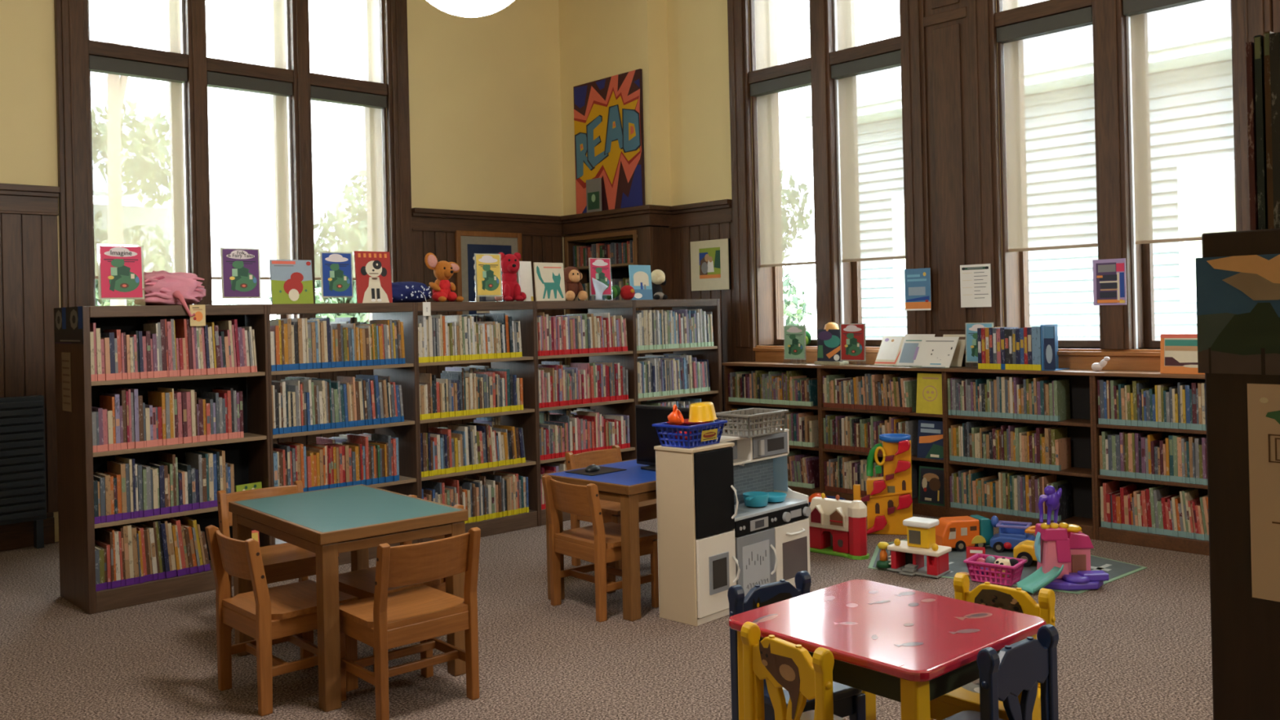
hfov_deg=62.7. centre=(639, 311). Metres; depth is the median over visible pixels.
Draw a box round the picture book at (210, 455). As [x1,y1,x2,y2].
[194,450,213,507]
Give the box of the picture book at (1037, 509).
[1034,478,1039,518]
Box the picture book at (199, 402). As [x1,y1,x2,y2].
[196,398,204,441]
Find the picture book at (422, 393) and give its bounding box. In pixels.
[420,385,425,419]
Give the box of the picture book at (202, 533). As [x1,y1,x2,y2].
[200,530,210,570]
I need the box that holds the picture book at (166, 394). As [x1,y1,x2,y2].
[155,391,170,445]
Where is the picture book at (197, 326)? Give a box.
[195,325,200,375]
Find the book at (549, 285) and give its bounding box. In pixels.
[533,262,565,301]
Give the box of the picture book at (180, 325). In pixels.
[173,319,189,376]
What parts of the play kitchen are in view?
panel, panel, panel, freezer door, handle, oven door, handle, microwave door, control panel, handle, knob, panel, cupboard door, handle, knob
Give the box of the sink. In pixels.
[734,508,749,514]
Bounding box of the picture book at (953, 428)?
[952,426,958,461]
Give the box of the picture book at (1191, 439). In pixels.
[1188,434,1204,484]
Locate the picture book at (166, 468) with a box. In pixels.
[148,462,168,514]
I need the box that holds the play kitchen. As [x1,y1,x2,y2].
[653,427,811,626]
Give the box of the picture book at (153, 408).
[152,407,156,446]
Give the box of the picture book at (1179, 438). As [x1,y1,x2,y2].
[1177,434,1193,482]
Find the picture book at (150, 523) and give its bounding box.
[140,520,160,579]
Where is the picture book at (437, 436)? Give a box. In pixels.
[430,433,440,475]
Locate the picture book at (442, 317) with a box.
[441,315,446,361]
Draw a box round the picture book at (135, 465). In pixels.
[134,463,138,517]
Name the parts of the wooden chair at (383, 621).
leg, leg, seat, leg, backrest, leg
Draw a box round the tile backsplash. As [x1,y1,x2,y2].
[733,457,773,505]
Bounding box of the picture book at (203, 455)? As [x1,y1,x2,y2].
[189,450,209,507]
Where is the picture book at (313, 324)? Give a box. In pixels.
[306,322,316,368]
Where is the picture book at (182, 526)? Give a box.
[180,524,190,574]
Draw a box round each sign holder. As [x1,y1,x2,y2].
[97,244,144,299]
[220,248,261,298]
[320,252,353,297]
[474,253,502,296]
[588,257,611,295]
[840,323,865,360]
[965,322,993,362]
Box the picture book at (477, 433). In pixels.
[475,431,481,469]
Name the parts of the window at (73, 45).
sash, sash, sash, sash, sash, sash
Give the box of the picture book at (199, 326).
[198,325,204,375]
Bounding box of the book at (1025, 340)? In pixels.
[1023,327,1027,369]
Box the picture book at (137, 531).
[136,530,144,582]
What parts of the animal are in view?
leg, leg, leg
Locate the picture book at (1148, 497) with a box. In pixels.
[1145,488,1152,533]
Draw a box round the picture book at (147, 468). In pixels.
[136,462,151,516]
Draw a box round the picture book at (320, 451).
[306,446,324,489]
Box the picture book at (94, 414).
[92,411,97,452]
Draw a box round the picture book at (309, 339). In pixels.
[307,324,312,368]
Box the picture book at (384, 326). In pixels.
[382,324,388,364]
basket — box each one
[652,419,727,448]
[715,408,788,438]
[963,553,1026,586]
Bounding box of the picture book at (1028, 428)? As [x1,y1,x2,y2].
[1014,425,1031,466]
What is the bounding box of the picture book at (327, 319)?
[310,317,331,368]
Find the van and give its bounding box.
[935,515,993,551]
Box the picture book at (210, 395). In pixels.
[200,391,219,439]
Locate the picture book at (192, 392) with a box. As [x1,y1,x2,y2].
[177,388,195,442]
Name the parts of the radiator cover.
leg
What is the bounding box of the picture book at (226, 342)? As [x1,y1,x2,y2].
[223,336,230,373]
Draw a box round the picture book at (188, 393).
[175,390,191,443]
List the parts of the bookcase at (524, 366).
panel, shelf, shelf, shelf, panel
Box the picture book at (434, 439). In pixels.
[430,436,437,475]
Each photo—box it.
[690,238,731,290]
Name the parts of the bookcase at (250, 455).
bookmark strip, panel, shelf, panel, shelf, shelf, panel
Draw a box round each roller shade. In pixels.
[88,54,190,279]
[180,0,184,53]
[207,71,295,318]
[284,0,289,69]
[310,85,386,279]
[750,71,815,267]
[831,50,905,324]
[832,0,837,51]
[996,6,1097,252]
[1123,0,1235,349]
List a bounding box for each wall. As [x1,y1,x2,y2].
[0,0,583,542]
[558,0,671,215]
[583,0,1272,349]
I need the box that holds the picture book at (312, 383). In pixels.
[311,382,315,431]
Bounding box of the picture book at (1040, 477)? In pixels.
[1039,473,1052,495]
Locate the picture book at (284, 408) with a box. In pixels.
[271,380,286,433]
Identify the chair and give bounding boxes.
[204,524,358,715]
[217,480,338,639]
[338,494,463,671]
[338,527,480,719]
[542,475,658,622]
[564,444,657,576]
[727,570,866,719]
[740,621,846,719]
[929,572,1055,719]
[942,623,1058,719]
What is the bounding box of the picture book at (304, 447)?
[303,445,306,491]
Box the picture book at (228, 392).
[212,389,231,439]
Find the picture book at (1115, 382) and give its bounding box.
[1110,378,1126,425]
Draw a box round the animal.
[1037,485,1062,524]
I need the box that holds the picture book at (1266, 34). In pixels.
[1263,31,1274,229]
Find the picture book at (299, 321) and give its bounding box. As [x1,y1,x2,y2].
[281,318,303,369]
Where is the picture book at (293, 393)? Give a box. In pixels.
[288,391,296,432]
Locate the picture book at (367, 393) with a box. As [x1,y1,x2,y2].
[365,382,371,425]
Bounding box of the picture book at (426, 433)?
[426,432,428,475]
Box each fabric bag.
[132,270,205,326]
[391,281,431,315]
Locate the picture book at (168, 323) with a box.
[166,321,173,377]
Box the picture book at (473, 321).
[471,316,475,359]
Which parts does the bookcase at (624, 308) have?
panel, shelf, shelf, shelf, panel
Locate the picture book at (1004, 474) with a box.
[1002,470,1018,514]
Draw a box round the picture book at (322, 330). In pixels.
[319,322,324,368]
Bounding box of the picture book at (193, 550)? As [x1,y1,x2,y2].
[180,523,198,573]
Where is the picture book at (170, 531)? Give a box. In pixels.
[167,521,177,577]
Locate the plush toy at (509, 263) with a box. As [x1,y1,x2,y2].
[494,252,526,301]
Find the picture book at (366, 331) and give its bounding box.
[361,328,370,365]
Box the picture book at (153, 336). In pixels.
[150,333,158,377]
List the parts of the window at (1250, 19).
sash, sash, sill, sash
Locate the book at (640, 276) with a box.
[628,264,653,299]
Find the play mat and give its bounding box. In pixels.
[867,538,1146,594]
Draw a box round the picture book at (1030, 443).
[1028,435,1032,468]
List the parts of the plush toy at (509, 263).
hind leg, leg, leg, hind leg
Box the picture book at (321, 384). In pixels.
[311,379,327,429]
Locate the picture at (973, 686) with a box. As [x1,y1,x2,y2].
[961,679,979,693]
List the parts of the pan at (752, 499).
handle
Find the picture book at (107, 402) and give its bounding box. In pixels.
[99,395,115,450]
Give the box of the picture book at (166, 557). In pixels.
[160,521,170,578]
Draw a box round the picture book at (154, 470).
[150,466,158,515]
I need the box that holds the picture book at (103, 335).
[100,332,115,380]
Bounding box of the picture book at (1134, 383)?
[1132,378,1149,426]
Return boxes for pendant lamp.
[426,0,514,17]
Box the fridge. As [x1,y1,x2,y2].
[653,441,738,538]
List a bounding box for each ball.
[808,493,826,502]
[976,557,985,562]
[977,567,987,574]
[985,555,995,564]
[987,568,998,576]
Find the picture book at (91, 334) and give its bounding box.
[89,331,94,381]
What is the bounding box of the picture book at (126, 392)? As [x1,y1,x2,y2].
[125,391,129,448]
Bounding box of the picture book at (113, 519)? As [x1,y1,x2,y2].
[110,475,115,521]
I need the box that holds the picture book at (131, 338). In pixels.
[129,337,133,379]
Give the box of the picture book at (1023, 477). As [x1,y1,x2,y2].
[1022,475,1026,516]
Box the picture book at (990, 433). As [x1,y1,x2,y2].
[988,431,993,464]
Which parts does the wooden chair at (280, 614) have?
leg, backrest, leg, seat, leg, leg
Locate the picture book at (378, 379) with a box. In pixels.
[377,378,391,422]
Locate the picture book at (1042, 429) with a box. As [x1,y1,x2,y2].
[1035,425,1053,469]
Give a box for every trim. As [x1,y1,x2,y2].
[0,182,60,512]
[271,368,374,446]
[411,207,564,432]
[668,199,735,431]
[747,347,1159,371]
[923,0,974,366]
[1271,0,1279,32]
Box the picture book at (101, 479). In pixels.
[93,474,106,523]
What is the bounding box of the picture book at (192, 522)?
[178,515,204,571]
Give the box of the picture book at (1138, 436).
[1134,431,1151,478]
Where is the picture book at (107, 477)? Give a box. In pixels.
[93,471,111,522]
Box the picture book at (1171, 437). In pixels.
[1168,432,1183,481]
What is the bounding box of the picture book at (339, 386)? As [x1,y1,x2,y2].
[330,380,342,427]
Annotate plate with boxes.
[684,418,714,425]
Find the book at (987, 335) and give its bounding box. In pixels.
[985,327,990,368]
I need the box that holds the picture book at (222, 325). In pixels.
[213,320,235,373]
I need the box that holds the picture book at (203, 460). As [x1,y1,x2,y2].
[201,457,207,508]
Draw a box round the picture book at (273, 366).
[270,331,275,371]
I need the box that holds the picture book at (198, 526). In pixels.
[196,524,207,571]
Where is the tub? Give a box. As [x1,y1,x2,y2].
[808,495,845,506]
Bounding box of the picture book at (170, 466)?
[156,461,173,513]
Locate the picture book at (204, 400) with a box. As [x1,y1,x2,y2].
[197,398,206,441]
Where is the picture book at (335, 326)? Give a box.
[329,323,342,367]
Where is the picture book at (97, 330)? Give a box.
[95,328,102,381]
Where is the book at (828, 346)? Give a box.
[817,328,842,361]
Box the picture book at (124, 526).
[117,524,130,586]
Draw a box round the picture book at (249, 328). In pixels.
[237,326,254,372]
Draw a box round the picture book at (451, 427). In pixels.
[447,424,469,471]
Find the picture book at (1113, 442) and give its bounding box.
[1111,435,1116,476]
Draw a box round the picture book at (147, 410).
[145,407,151,447]
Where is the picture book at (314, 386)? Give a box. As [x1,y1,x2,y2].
[313,385,318,430]
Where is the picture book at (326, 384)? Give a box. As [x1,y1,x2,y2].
[324,381,328,429]
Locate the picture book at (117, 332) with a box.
[103,329,122,379]
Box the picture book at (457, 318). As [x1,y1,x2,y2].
[444,315,463,360]
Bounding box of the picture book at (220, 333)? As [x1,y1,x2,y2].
[218,331,226,373]
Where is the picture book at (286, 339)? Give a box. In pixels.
[284,324,288,370]
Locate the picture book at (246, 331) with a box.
[244,329,250,372]
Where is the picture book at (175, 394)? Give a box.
[173,393,178,444]
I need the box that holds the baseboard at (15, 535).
[0,471,493,551]
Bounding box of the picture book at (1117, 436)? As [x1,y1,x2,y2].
[1115,434,1120,476]
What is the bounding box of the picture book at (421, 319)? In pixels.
[417,315,427,362]
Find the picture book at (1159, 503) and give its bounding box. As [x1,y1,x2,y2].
[1156,499,1164,534]
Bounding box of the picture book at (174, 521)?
[162,517,186,575]
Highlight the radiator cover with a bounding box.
[0,395,46,548]
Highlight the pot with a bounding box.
[688,401,717,422]
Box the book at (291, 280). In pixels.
[269,259,313,303]
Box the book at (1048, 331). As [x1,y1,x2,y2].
[1043,325,1055,369]
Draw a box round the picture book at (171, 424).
[156,390,173,444]
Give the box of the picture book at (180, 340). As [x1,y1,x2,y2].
[178,337,184,376]
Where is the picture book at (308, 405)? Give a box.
[303,391,311,431]
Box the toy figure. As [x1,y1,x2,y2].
[875,542,891,568]
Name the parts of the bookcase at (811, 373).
panel, shelf, panel, shelf, panel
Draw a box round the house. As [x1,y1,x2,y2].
[802,0,1235,340]
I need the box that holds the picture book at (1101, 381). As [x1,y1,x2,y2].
[1099,377,1116,424]
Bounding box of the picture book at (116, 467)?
[106,460,127,519]
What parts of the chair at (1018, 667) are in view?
seat, post, crest rail, post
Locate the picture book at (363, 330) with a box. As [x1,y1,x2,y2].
[361,328,366,365]
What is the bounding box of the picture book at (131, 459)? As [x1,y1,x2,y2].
[121,455,136,518]
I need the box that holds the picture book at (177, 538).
[171,523,182,575]
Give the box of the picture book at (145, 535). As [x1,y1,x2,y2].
[143,528,151,581]
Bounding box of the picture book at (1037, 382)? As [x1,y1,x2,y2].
[1036,381,1040,420]
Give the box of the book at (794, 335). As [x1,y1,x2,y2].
[783,325,805,359]
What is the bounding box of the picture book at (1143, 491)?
[1141,486,1152,533]
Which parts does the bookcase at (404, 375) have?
panel, shelf, shelf, shelf, panel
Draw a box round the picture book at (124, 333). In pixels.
[120,332,127,379]
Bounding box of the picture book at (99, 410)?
[91,406,103,452]
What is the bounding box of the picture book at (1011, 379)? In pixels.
[1008,375,1026,418]
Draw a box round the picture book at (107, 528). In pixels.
[102,527,116,587]
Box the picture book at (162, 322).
[147,319,167,377]
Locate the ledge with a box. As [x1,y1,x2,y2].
[721,361,1204,378]
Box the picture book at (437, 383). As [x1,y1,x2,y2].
[435,382,439,417]
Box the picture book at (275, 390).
[274,389,279,434]
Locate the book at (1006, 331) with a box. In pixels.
[1004,328,1018,369]
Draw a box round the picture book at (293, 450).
[289,447,296,484]
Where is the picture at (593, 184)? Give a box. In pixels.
[587,179,599,209]
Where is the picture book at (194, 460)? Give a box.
[185,451,203,508]
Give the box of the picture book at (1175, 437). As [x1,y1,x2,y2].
[1173,432,1188,482]
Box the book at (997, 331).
[995,328,1000,369]
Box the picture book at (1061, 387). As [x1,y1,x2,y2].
[1053,378,1070,421]
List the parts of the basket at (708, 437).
label plate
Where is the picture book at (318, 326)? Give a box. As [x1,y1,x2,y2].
[306,319,320,368]
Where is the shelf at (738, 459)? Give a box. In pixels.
[733,453,786,466]
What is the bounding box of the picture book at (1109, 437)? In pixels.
[1107,431,1120,475]
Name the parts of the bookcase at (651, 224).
bead frame, shelf, panel, cornice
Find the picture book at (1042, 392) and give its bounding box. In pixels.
[1040,378,1056,420]
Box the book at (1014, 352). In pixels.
[1012,328,1019,369]
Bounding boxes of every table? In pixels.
[228,484,468,711]
[542,458,656,621]
[728,579,1046,719]
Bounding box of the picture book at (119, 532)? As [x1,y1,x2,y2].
[108,526,123,586]
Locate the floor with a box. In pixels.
[0,514,1213,719]
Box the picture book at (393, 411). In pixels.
[390,384,395,422]
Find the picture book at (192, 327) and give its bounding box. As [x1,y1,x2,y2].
[191,326,196,375]
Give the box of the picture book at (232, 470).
[225,462,234,493]
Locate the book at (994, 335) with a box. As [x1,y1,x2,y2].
[992,328,997,368]
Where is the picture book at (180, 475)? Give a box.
[177,472,182,511]
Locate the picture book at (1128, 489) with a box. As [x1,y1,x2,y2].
[1120,483,1137,529]
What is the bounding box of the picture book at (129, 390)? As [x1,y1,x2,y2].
[115,387,132,448]
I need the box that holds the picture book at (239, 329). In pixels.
[237,327,244,373]
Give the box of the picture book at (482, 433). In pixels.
[481,432,486,468]
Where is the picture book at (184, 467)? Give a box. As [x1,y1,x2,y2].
[177,462,192,510]
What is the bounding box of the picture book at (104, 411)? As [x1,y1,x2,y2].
[102,408,108,451]
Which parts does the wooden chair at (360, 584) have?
seat, leg, backrest, leg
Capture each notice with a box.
[904,267,931,311]
[960,263,991,307]
[1092,257,1126,305]
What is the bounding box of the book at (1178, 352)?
[1160,333,1204,374]
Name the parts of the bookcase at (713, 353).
panel, shelf, shelf, panel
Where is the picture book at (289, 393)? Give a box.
[288,391,291,432]
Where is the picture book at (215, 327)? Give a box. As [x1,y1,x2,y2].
[213,325,221,374]
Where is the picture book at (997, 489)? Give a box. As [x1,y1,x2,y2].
[995,480,999,513]
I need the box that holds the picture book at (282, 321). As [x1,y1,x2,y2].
[280,320,284,370]
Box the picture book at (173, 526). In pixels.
[171,524,181,576]
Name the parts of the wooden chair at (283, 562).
leg, backrest, seat, leg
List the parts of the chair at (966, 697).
post, seat, crest rail, post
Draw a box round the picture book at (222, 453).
[207,448,226,491]
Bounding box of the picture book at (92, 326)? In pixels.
[89,322,97,381]
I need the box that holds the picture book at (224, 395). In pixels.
[212,391,228,439]
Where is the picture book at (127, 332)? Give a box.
[122,330,139,378]
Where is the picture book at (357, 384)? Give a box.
[355,381,360,426]
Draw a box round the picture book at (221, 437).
[218,396,223,439]
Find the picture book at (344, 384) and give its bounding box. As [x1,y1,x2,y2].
[339,383,348,427]
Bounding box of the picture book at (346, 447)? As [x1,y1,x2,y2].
[332,443,349,486]
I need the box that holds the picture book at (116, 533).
[106,526,120,587]
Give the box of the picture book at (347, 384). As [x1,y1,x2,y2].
[339,382,351,426]
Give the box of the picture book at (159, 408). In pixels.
[152,405,162,445]
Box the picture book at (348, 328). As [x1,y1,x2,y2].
[347,327,352,366]
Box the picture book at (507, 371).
[487,368,510,411]
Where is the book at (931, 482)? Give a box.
[918,466,944,506]
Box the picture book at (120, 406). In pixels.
[119,405,123,449]
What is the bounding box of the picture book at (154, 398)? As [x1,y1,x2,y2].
[147,391,166,445]
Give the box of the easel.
[814,360,848,364]
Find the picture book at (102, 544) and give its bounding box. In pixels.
[94,539,111,589]
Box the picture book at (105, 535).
[95,527,114,588]
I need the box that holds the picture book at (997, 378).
[996,375,1008,417]
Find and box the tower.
[853,433,912,534]
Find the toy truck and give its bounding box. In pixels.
[990,515,1035,552]
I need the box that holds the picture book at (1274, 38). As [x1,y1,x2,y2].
[1269,31,1279,228]
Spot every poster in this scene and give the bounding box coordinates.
[53,306,84,343]
[454,230,522,315]
[573,68,644,213]
[1195,253,1279,375]
[1247,383,1279,601]
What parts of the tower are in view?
dish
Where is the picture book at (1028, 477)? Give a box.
[1025,472,1041,517]
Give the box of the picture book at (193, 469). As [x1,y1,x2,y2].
[191,466,196,510]
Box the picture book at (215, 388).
[214,386,235,438]
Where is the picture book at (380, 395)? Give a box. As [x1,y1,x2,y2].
[377,382,384,423]
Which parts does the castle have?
tower crown, yellow knob, doorway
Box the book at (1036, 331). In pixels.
[1031,326,1041,370]
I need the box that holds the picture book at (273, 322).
[270,320,282,370]
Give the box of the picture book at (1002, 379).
[1000,375,1017,417]
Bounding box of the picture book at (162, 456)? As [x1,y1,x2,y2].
[157,451,177,512]
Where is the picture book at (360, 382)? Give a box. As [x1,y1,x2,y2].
[358,381,364,426]
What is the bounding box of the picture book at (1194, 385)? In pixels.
[1191,381,1204,430]
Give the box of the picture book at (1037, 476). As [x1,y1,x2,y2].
[1031,472,1048,518]
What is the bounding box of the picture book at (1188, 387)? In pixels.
[1185,384,1191,429]
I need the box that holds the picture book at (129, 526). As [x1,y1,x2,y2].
[124,524,134,585]
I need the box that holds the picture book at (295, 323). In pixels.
[291,321,298,369]
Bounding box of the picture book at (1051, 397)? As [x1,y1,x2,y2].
[1048,382,1053,421]
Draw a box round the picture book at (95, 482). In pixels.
[93,479,98,524]
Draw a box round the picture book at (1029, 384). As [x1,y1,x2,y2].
[1028,383,1032,419]
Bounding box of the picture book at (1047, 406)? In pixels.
[1045,383,1049,421]
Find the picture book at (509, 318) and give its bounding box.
[507,316,514,357]
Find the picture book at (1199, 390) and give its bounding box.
[1197,382,1204,430]
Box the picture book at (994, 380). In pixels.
[993,379,997,417]
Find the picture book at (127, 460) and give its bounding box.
[115,455,133,518]
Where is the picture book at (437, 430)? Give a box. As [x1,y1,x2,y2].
[428,426,452,472]
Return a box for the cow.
[994,557,1018,571]
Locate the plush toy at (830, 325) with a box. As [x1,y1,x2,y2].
[823,322,839,361]
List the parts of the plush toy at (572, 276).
arm, arm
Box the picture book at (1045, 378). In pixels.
[1033,376,1048,420]
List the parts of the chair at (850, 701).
post, crest rail, post, seat, leg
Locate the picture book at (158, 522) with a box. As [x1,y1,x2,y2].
[155,520,165,578]
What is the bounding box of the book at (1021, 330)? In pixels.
[1019,328,1024,369]
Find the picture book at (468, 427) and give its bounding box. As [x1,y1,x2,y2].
[448,424,471,470]
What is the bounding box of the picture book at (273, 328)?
[270,325,279,370]
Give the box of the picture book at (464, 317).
[463,316,468,359]
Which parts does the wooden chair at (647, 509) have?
leg, backrest, leg, leg, seat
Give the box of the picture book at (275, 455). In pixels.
[273,452,278,486]
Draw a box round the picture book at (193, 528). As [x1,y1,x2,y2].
[191,526,201,573]
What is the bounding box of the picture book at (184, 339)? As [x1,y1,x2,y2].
[182,337,186,376]
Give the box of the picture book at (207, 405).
[205,402,211,440]
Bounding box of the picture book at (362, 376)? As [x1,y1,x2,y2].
[355,374,381,424]
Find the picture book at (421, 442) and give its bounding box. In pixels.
[420,433,423,477]
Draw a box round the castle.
[1016,522,1108,593]
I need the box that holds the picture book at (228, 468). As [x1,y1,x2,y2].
[227,466,231,493]
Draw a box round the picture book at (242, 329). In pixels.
[241,328,247,373]
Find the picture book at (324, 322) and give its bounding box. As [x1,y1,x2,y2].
[319,320,328,368]
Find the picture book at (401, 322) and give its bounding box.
[400,321,405,364]
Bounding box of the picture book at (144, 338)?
[142,336,146,377]
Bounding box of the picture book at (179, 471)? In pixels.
[177,470,186,511]
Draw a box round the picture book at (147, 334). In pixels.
[142,331,151,377]
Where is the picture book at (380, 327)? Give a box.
[377,325,383,364]
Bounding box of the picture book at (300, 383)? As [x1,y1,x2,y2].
[299,382,305,431]
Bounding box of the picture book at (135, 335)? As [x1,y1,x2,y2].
[129,334,137,378]
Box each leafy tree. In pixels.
[92,0,171,306]
[93,139,170,305]
[267,169,368,323]
[780,177,813,332]
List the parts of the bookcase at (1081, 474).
panel, shelf, shelf, panel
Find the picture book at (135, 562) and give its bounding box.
[131,525,139,584]
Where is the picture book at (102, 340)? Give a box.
[100,338,105,380]
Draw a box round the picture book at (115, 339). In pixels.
[114,337,118,380]
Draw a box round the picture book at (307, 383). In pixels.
[293,378,313,431]
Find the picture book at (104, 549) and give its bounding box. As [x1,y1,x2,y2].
[94,543,107,589]
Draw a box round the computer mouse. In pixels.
[585,464,599,471]
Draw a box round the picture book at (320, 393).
[318,391,324,430]
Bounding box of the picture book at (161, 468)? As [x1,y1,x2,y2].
[146,462,165,514]
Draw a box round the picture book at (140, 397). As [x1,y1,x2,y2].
[137,395,144,448]
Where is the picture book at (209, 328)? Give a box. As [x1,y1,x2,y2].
[208,327,213,374]
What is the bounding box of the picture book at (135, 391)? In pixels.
[120,387,139,448]
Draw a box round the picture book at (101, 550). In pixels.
[94,545,105,590]
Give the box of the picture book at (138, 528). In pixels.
[128,523,147,582]
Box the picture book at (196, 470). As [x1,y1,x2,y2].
[195,468,199,509]
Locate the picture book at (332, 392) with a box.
[331,387,335,428]
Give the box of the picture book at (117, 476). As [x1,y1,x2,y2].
[104,471,122,519]
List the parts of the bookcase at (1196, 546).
panel, shelf, shelf, panel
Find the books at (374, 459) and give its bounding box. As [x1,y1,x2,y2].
[92,240,1208,583]
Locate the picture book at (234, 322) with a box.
[220,319,240,373]
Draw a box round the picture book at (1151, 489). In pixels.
[1149,484,1165,533]
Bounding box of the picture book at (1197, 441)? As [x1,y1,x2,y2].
[1194,435,1206,484]
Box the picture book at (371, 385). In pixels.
[369,380,376,424]
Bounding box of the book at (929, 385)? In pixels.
[915,373,942,414]
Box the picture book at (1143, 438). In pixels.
[1141,435,1147,479]
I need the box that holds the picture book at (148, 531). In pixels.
[133,523,153,581]
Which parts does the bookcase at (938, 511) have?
panel, shelf, shelf, panel, panel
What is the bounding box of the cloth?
[591,277,608,300]
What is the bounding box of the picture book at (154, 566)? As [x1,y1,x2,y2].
[137,523,158,580]
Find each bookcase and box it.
[53,304,272,614]
[266,302,420,565]
[414,301,539,542]
[534,299,636,525]
[560,204,674,411]
[633,298,722,431]
[724,365,822,496]
[818,368,946,517]
[943,371,1096,539]
[1092,375,1208,555]
[1201,228,1279,719]
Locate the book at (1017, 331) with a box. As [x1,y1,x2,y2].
[1015,328,1020,369]
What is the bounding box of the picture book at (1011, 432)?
[1009,431,1014,466]
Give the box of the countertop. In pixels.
[733,497,807,521]
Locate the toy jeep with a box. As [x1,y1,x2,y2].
[1013,525,1082,567]
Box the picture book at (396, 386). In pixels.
[395,385,401,422]
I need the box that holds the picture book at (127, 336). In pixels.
[125,334,130,379]
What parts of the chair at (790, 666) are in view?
post, crest rail, seat, post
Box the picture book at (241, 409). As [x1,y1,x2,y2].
[235,391,244,437]
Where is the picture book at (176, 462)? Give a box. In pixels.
[175,457,179,511]
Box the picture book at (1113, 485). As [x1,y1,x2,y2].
[1102,480,1119,527]
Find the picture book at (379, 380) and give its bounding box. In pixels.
[377,379,389,423]
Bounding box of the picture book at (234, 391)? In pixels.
[233,390,237,438]
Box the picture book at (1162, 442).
[1159,439,1165,480]
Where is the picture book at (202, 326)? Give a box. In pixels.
[201,325,206,374]
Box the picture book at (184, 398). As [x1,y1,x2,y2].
[173,391,187,443]
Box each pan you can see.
[742,491,768,507]
[767,492,786,502]
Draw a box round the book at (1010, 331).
[1008,328,1013,369]
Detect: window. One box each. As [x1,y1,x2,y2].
[53,0,413,323]
[727,0,932,361]
[965,0,1272,367]
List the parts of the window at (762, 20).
sash, sash, sill, sash, sash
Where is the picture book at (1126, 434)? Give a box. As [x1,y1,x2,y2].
[1124,431,1132,477]
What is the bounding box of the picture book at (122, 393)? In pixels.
[109,388,127,449]
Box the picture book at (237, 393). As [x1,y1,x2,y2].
[235,391,239,438]
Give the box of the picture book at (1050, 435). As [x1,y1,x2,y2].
[1048,426,1064,470]
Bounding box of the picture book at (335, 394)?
[333,388,339,428]
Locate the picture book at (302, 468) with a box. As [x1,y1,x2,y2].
[285,441,305,492]
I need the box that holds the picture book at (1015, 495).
[1013,477,1017,515]
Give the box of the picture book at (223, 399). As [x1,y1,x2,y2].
[222,398,226,439]
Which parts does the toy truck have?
red knob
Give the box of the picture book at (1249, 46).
[1245,41,1257,230]
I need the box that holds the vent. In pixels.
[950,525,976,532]
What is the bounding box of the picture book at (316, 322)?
[306,320,319,368]
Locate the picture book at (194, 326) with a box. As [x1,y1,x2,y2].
[193,325,199,375]
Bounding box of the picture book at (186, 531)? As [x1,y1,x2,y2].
[183,528,194,573]
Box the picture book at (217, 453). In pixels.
[200,448,220,491]
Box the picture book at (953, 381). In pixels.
[951,377,968,415]
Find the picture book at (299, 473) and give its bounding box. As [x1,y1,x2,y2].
[279,442,301,480]
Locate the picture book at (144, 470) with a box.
[142,468,147,516]
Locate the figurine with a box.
[1091,356,1110,371]
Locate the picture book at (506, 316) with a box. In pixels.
[505,315,510,357]
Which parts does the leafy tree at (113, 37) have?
crown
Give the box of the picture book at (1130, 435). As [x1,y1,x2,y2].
[1128,430,1141,478]
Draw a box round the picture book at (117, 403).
[101,392,120,450]
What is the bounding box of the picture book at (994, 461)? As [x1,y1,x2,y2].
[991,426,1000,465]
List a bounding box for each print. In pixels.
[62,360,70,404]
[192,306,203,321]
[392,285,431,298]
[898,340,921,363]
[925,340,954,364]
[961,266,988,298]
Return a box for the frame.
[586,177,601,213]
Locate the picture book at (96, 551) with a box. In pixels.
[94,547,100,591]
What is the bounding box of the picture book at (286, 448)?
[272,443,290,485]
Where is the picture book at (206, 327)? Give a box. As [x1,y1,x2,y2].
[204,324,210,374]
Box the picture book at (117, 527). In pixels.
[110,525,125,586]
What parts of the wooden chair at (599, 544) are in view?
leg, backrest, leg, seat, leg, leg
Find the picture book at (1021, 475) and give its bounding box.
[1017,472,1033,515]
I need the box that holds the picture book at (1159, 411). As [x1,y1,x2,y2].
[1157,382,1173,427]
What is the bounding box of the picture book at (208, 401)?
[197,397,213,440]
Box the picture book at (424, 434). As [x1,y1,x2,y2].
[420,431,426,476]
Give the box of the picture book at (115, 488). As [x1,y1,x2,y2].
[113,476,118,520]
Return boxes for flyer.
[874,336,904,365]
[896,333,935,366]
[913,337,959,368]
[942,334,965,366]
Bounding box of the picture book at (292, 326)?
[291,324,295,369]
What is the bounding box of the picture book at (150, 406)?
[145,404,153,446]
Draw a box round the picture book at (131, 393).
[130,391,134,448]
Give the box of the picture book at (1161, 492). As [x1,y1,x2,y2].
[1153,485,1169,533]
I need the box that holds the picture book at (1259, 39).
[1253,35,1267,229]
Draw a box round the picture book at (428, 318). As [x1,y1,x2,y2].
[426,315,433,362]
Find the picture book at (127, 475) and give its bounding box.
[114,460,130,519]
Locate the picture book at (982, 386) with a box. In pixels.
[981,385,985,417]
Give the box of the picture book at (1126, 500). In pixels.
[1124,494,1128,530]
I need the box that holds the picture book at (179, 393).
[173,391,182,444]
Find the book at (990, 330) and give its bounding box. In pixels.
[988,327,1004,368]
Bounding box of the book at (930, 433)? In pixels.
[916,419,943,459]
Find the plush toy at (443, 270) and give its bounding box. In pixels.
[424,252,463,302]
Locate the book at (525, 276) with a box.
[518,261,533,301]
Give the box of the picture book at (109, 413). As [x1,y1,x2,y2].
[106,409,113,450]
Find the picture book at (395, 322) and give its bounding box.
[391,320,398,364]

